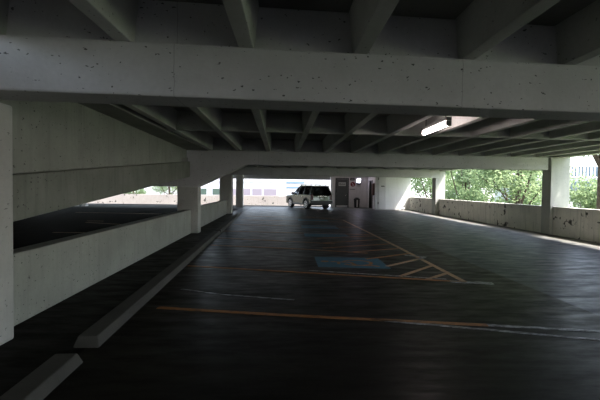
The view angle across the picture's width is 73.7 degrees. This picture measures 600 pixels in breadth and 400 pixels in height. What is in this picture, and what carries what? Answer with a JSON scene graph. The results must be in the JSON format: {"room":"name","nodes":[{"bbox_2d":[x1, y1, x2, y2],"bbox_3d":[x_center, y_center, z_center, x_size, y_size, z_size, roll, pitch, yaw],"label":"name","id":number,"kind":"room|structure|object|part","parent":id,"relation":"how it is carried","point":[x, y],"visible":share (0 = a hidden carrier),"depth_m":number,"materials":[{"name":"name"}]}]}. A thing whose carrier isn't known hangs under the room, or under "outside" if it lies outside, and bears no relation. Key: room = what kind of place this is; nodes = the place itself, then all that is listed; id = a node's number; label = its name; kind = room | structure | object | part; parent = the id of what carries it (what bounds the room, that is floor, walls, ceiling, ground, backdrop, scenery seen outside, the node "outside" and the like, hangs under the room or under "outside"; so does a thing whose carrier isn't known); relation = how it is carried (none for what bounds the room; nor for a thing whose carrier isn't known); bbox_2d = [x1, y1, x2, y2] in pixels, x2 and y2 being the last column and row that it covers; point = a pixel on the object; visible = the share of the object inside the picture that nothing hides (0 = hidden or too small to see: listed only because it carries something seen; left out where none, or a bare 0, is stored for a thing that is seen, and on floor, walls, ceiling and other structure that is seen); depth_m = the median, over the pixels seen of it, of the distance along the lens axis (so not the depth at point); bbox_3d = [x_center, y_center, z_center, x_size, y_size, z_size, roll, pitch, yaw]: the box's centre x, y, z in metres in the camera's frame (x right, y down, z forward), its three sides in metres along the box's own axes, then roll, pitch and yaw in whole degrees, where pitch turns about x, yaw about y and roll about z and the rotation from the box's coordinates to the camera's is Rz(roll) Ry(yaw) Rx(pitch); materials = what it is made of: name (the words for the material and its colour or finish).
{"room":"parking garage","nodes":[
{"label":"parking garage","id":0,"kind":"room"},
{"bbox_2d":[0,100,226,325],"bbox_3d":[-3.728,-0.296,13.450,0.330,2.739,19.276,1,2,-3],"label":"wall","id":1,"kind":"structure","parent":0,"point":[65,154],"depth_m":5.74,"materials":[{"name":"grey concrete"}]},
{"bbox_2d":[124,189,146,193],"bbox_3d":[-18.026,-1.073,43.049,3.084,6.887,4.396,0,2,-32],"label":"tree","id":2,"kind":"object","parent":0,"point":[141,191],"visible":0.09,"depth_m":43.27,"materials":[{"name":"green plant"}]},
{"bbox_2d":[150,186,176,194],"bbox_3d":[-13.808,-1.008,42.475,4.210,6.895,4.100,0,2,-19],"label":"tree","id":3,"kind":"object","parent":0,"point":[162,188],"visible":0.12,"depth_m":42.36,"materials":[{"name":"green plant"}]},
{"bbox_2d":[89,194,321,205],"bbox_3d":[-21.854,0.293,35.894,48.500,1.830,0.220,1,2,-2],"label":"wall","id":4,"kind":"structure","parent":0,"point":[122,198],"depth_m":36.09,"materials":[{"name":"concrete"}]},
{"bbox_2d":[85,203,329,206],"bbox_3d":[-12.264,0.377,33.071,29.500,0.070,0.200,1,2,-2],"label":"trim","id":5,"kind":"structure","parent":4,"relation":"attached to","point":[85,203],"depth_m":33.01,"materials":[{"name":"grey paint"}]},
{"bbox_2d":[0,204,599,399],"bbox_3d":[-8.405,1.324,8.568,35.750,0.354,49.550,1,2,-2],"label":"floor","id":6,"kind":"structure","parent":0,"point":[284,303],"depth_m":4.72,"materials":[{"name":"grey concrete"}]},
{"bbox_2d":[0,103,13,345],"bbox_3d":[-3.136,0.231,3.516,0.750,2.260,0.700,1,2,-2],"label":"concrete column","id":7,"kind":"structure","parent":6,"relation":"on","point":[6,160],"depth_m":3.77,"materials":[{"name":"white concrete"}]},
{"bbox_2d":[0,354,82,399],"bbox_3d":[-1.871,1.362,2.289,0.233,0.100,2.213,1,2,-4],"label":"concrete curb","id":8,"kind":"object","parent":6,"relation":"on","point":[43,380],"visible":1,"depth_m":2.93,"materials":[{"name":"grey concrete"}]},
{"bbox_2d":[73,230,220,347],"bbox_3d":[-2.349,1.183,8.425,0.233,0.100,9.481,1,2,-4],"label":"concrete curb","id":9,"kind":"object","parent":6,"relation":"on","point":[104,328],"visible":1,"depth_m":4.83,"materials":[{"name":"grey concrete"}]},
{"bbox_2d":[177,187,200,232],"bbox_3d":[-3.667,0.321,13.241,0.680,1.519,0.420,1,2,-2],"label":"concrete column","id":10,"kind":"structure","parent":6,"relation":"on","point":[188,198],"depth_m":13.03,"materials":[{"name":"white concrete"}]},
{"bbox_2d":[219,174,232,213],"bbox_3d":[-4.307,-0.348,23.381,0.700,2.270,0.600,1,2,-2],"label":"concrete column","id":11,"kind":"structure","parent":6,"relation":"on","point":[226,182],"depth_m":23.08,"materials":[{"name":"grey concrete"}]},
{"bbox_2d":[216,212,240,232],"bbox_3d":[-3.111,0.899,18.192,0.233,0.100,9.902,1,2,-4],"label":"concrete curb","id":12,"kind":"object","parent":6,"relation":"on","point":[227,223],"visible":0.81,"depth_m":16.16,"materials":[{"name":"grey concrete"}]},
{"bbox_2d":[236,175,243,206],"bbox_3d":[-4.865,-1.027,32.313,0.550,3.110,0.520,1,2,-2],"label":"concrete column","id":13,"kind":"structure","parent":6,"relation":"on","point":[239,178],"depth_m":32.06,"materials":[{"name":"grey concrete"}]},
{"bbox_2d":[286,184,332,208],"bbox_3d":[0.627,-0.284,31.028,2.160,1.840,4.460,0,2,-27],"label":"suv","id":14,"kind":"object","parent":6,"relation":"on","point":[307,195],"visible":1,"depth_m":29.76,"materials":[{"name":"silver metal"}]},
{"bbox_2d":[354,197,359,207],"bbox_3d":[4.671,0.216,32.923,0.520,0.840,0.522,1,2,-2],"label":"waste bin","id":15,"kind":"object","parent":6,"relation":"on","point":[356,200],"visible":1,"depth_m":32.74,"materials":[{"name":"black plastic"}]},
{"bbox_2d":[432,171,444,214],"bbox_3d":[8.606,-0.437,24.867,0.600,2.700,0.600,1,2,-2],"label":"concrete column","id":16,"kind":"structure","parent":6,"relation":"on","point":[438,184],"depth_m":24.57,"materials":[{"name":"grey concrete"}]},
{"bbox_2d":[541,157,569,234],"bbox_3d":[9.114,-0.143,14.281,0.680,2.720,0.500,1,2,-2],"label":"concrete column","id":17,"kind":"structure","parent":6,"relation":"on","point":[555,180],"depth_m":14.04,"materials":[{"name":"white concrete"}]},
{"bbox_2d":[0,0,599,170],"bbox_3d":[2.947,-1.530,9.002,13.100,1.090,49.900,1,2,-2],"label":"ceiling","id":18,"kind":"structure","parent":0,"point":[481,25],"depth_m":6.94,"materials":[{"name":"concrete"}]},
{"bbox_2d":[233,175,330,179],"bbox_3d":[-3.079,-2.166,33.094,11.200,0.850,0.440,1,2,-2],"label":"concrete beam","id":19,"kind":"structure","parent":18,"relation":"attached to","point":[234,176],"depth_m":32.94,"materials":[{"name":"grey concrete"}]},
{"bbox_2d":[0,0,599,120],"bbox_3d":[2.495,-1.276,4.023,13.683,0.850,0.438,1,2,-7],"label":"concrete beam","id":20,"kind":"structure","parent":18,"relation":"attached to","point":[183,54],"depth_m":3.55,"materials":[{"name":"grey concrete"}]},
{"bbox_2d":[230,165,438,177],"bbox_3d":[1.852,-1.840,23.771,13.136,0.850,0.440,1,2,-5],"label":"concrete beam","id":21,"kind":"structure","parent":18,"relation":"attached to","point":[250,169],"depth_m":23.59,"materials":[{"name":"grey concrete"}]},
{"bbox_2d":[421,116,451,135],"bbox_3d":[2.533,-1.544,7.488,0.100,0.508,1.330,1,2,-2],"label":"lamp","id":22,"kind":"object","parent":18,"relation":"hanging from","point":[446,121],"visible":0.92,"depth_m":7.33,"materials":[{"name":"grey plastic"}]},
{"bbox_2d":[422,122,446,134],"bbox_3d":[2.530,-1.333,7.494,0.084,0.078,1.200,1,2,-2],"label":"diffuser","id":23,"kind":"object","parent":22,"relation":"attached to","point":[439,125],"depth_m":7.47,"materials":[{"name":"white plastic"}]},
{"bbox_2d":[330,176,367,207],"bbox_3d":[4.200,-0.935,33.428,3.300,3.100,0.200,1,2,-2],"label":"wall","id":24,"kind":"structure","parent":0,"point":[361,192],"depth_m":33.36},
{"bbox_2d":[330,180,333,206],"bbox_3d":[2.686,-0.533,33.189,0.270,2.270,0.190,1,2,-2],"label":"trim","id":25,"kind":"structure","parent":24,"relation":"attached to","point":[332,181],"depth_m":33.09,"materials":[{"name":"grey paint"}]},
{"bbox_2d":[335,178,348,206],"bbox_3d":[3.501,-0.609,33.249,1.100,2.440,0.094,1,2,-2],"label":"door","id":26,"kind":"structure","parent":24,"relation":"in","point":[342,184],"depth_m":33.26,"materials":[{"name":"grey metal"}]},
{"bbox_2d":[350,181,355,187],"bbox_3d":[4.398,-1.289,33.298,0.540,0.580,0.032,1,2,-2],"label":"wall sign","id":27,"kind":"object","parent":24,"relation":"attached to","point":[352,183],"visible":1,"depth_m":33.29,"materials":[{"name":"white"}]},
{"bbox_2d":[367,177,374,208],"bbox_3d":[5.767,-0.699,31.980,0.150,2.750,2.780,1,2,-2],"label":"wall","id":28,"kind":"structure","parent":0,"point":[369,178],"depth_m":31.54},
{"bbox_2d":[369,180,372,207],"bbox_3d":[5.765,-0.452,32.087,0.180,2.250,1.400,1,2,-2],"label":"door","id":29,"kind":"structure","parent":28,"relation":"in","point":[370,181],"depth_m":32.70,"materials":[{"name":"grey paint"}]},
{"bbox_2d":[371,183,374,194],"bbox_3d":[5.649,-0.837,30.952,0.149,0.920,0.520,1,2,-2],"label":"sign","id":30,"kind":"object","parent":28,"relation":"attached to","point":[373,184],"visible":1,"depth_m":30.70,"materials":[{"name":"brown"}]},
{"bbox_2d":[375,177,385,209],"bbox_3d":[6.136,-0.652,30.491,0.800,2.750,0.200,1,2,-2],"label":"wall","id":31,"kind":"structure","parent":0,"point":[376,178],"depth_m":30.40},
{"bbox_2d":[378,177,385,208],"bbox_3d":[6.206,-0.597,30.340,0.589,2.550,0.089,1,2,-2],"label":"panel","id":32,"kind":"object","parent":31,"relation":"attached to","point":[382,180],"visible":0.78,"depth_m":30.35,"materials":[{"name":"grey"}]},
{"bbox_2d":[386,177,410,209],"bbox_3d":[7.511,-0.640,30.688,1.940,2.750,0.190,1,2,-2],"label":"wall","id":33,"kind":"structure","parent":0,"point":[398,189],"depth_m":30.60,"materials":[{"name":"white paint"}]},
{"bbox_2d":[409,197,599,242],"bbox_3d":[8.860,0.625,17.728,0.240,0.985,25.840,1,2,-2],"label":"wall","id":34,"kind":"structure","parent":0,"point":[519,216],"depth_m":16.00,"materials":[{"name":"concrete"}]},
{"bbox_3d":[-12.012,-1.438,13.110,16.750,3.446,39.000,1,2,-2],"label":"ceiling","id":35,"kind":"structure","parent":0,"visible":0},
{"bbox_2d":[155,138,548,186],"bbox_3d":[-5.806,-1.261,12.976,29.227,1.600,0.439,1,2,-5],"label":"concrete beam","id":36,"kind":"structure","parent":35,"relation":"attached to","point":[206,167],"depth_m":13.38,"materials":[{"name":"grey concrete"}]},
{"label":"outside","id":37,"kind":"structure","parent":0,"visible":0},
{"bbox_3d":[63.294,4.961,52.083,110.200,0.200,220.000,1,2,-2],"label":"trim","id":38,"kind":"structure","parent":37,"visible":0},
{"bbox_2d":[411,170,466,197],"bbox_3d":[13.425,-0.984,40.457,6.589,11.081,6.766,0,2,-29],"label":"tree","id":39,"kind":"object","parent":38,"relation":"on","point":[427,182],"visible":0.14,"depth_m":40.27,"materials":[{"name":"green plant"}]},
{"bbox_2d":[430,169,505,202],"bbox_3d":[13.816,-0.766,33.259,4.956,11.068,7.066,-1,2,-42],"label":"tree","id":40,"kind":"object","parent":38,"relation":"on","point":[454,195],"visible":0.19,"depth_m":32.86,"materials":[{"name":"green plant"}]},
{"bbox_2d":[455,169,509,201],"bbox_3d":[21.338,-1.696,47.621,7.321,12.312,7.517,1,2,16],"label":"tree","id":41,"kind":"object","parent":38,"relation":"on","point":[476,186],"visible":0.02,"depth_m":46.46,"materials":[{"name":"green plant"}]},
{"bbox_2d":[453,163,584,204],"bbox_3d":[14.095,-0.578,26.319,6.766,11.081,6.589,0,2,-19],"label":"tree","id":42,"kind":"object","parent":38,"relation":"on","point":[511,177],"visible":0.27,"depth_m":25.43,"materials":[{"name":"green plant"}]},
{"bbox_2d":[504,171,541,204],"bbox_3d":[22.766,-1.435,39.388,7.851,12.297,5.507,-1,2,-42],"label":"tree","id":43,"kind":"object","parent":38,"relation":"on","point":[526,198],"visible":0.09,"depth_m":38.03,"materials":[{"name":"green plant"}]},
{"bbox_2d":[494,166,597,207],"bbox_3d":[43.300,-0.179,60.194,24.200,9.100,8.300,1,2,-2],"label":"building","id":44,"kind":"structure","parent":38,"relation":"on","point":[575,177],"depth_m":55.95,"materials":[{"name":"grey"}]},
{"bbox_3d":[43.445,-1.811,56.049,24.200,1.400,0.100,1,2,-2],"label":"railing","id":45,"kind":"part","parent":44,"relation":"part of","materials":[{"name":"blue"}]},
{"bbox_3d":[43.472,-3.910,55.990,24.200,1.400,0.100,1,2,-2],"label":"railing","id":46,"kind":"part","parent":44,"relation":"part of","materials":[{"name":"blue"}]},
{"bbox_2d":[569,174,596,208],"bbox_3d":[14.135,1.958,19.101,3.807,6.402,3.909,1,2,11],"label":"tree","id":47,"kind":"object","parent":38,"relation":"on","point":[581,195],"visible":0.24,"depth_m":18.84,"materials":[{"name":"green plant"}]},
{"bbox_2d":[582,154,599,209],"bbox_3d":[10.435,-1.385,14.130,5.309,13.262,4.571,1,2,7],"label":"tree","id":48,"kind":"object","parent":38,"relation":"on","point":[596,157],"visible":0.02,"depth_m":14.45,"materials":[{"name":"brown plant"}]},
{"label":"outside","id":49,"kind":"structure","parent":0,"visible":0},
{"bbox_3d":[-58.006,-0.777,95.121,129.800,0.300,126.400,1,2,-2],"label":"trim","id":50,"kind":"structure","parent":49,"visible":0},
{"bbox_2d":[144,178,279,195],"bbox_3d":[-13.554,-2.462,63.518,20.700,6.000,8.120,1,2,-2],"label":"building","id":51,"kind":"structure","parent":50,"relation":"on","point":[256,187],"depth_m":59.71,"materials":[{"name":"grey concrete"}]},
{"bbox_3d":[-14.446,-1.259,59.477,1.100,0.900,0.029,1,2,-2],"label":"pane","id":52,"kind":"part","parent":51,"relation":"part of","materials":[{"name":"clear glass"}]},
{"bbox_3d":[-12.297,-1.233,59.542,1.400,0.900,0.029,1,2,-2],"label":"pane","id":53,"kind":"part","parent":51,"relation":"part of","materials":[{"name":"clear glass"}]},
{"bbox_3d":[-8.101,-1.082,59.672,1.400,1.200,0.029,1,2,-2],"label":"pane","id":54,"kind":"part","parent":51,"relation":"part of","materials":[{"name":"grey"}]},
{"bbox_3d":[-10.179,-2.798,59.611,14.200,0.080,0.090,1,2,-2],"label":"cornice","id":55,"kind":"part","parent":51,"relation":"part of","materials":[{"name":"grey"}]},
{"bbox_3d":[-6.402,-1.062,59.723,1.400,1.200,0.029,1,2,-2],"label":"pane","id":56,"kind":"part","parent":51,"relation":"part of","materials":[{"name":"grey"}]},
{"bbox_3d":[-4.453,-1.038,59.783,1.900,1.200,0.029,1,2,-2],"label":"pane","id":57,"kind":"part","parent":51,"relation":"part of","materials":[{"name":"grey"}]},
{"bbox_2d":[282,177,330,195],"bbox_3d":[1.538,-2.701,78.987,10.200,6.000,8.100,1,2,-2],"label":"glass building","id":58,"kind":"structure","parent":50,"relation":"on","point":[288,185],"depth_m":74.95,"materials":[{"name":"grey"}]}
]}

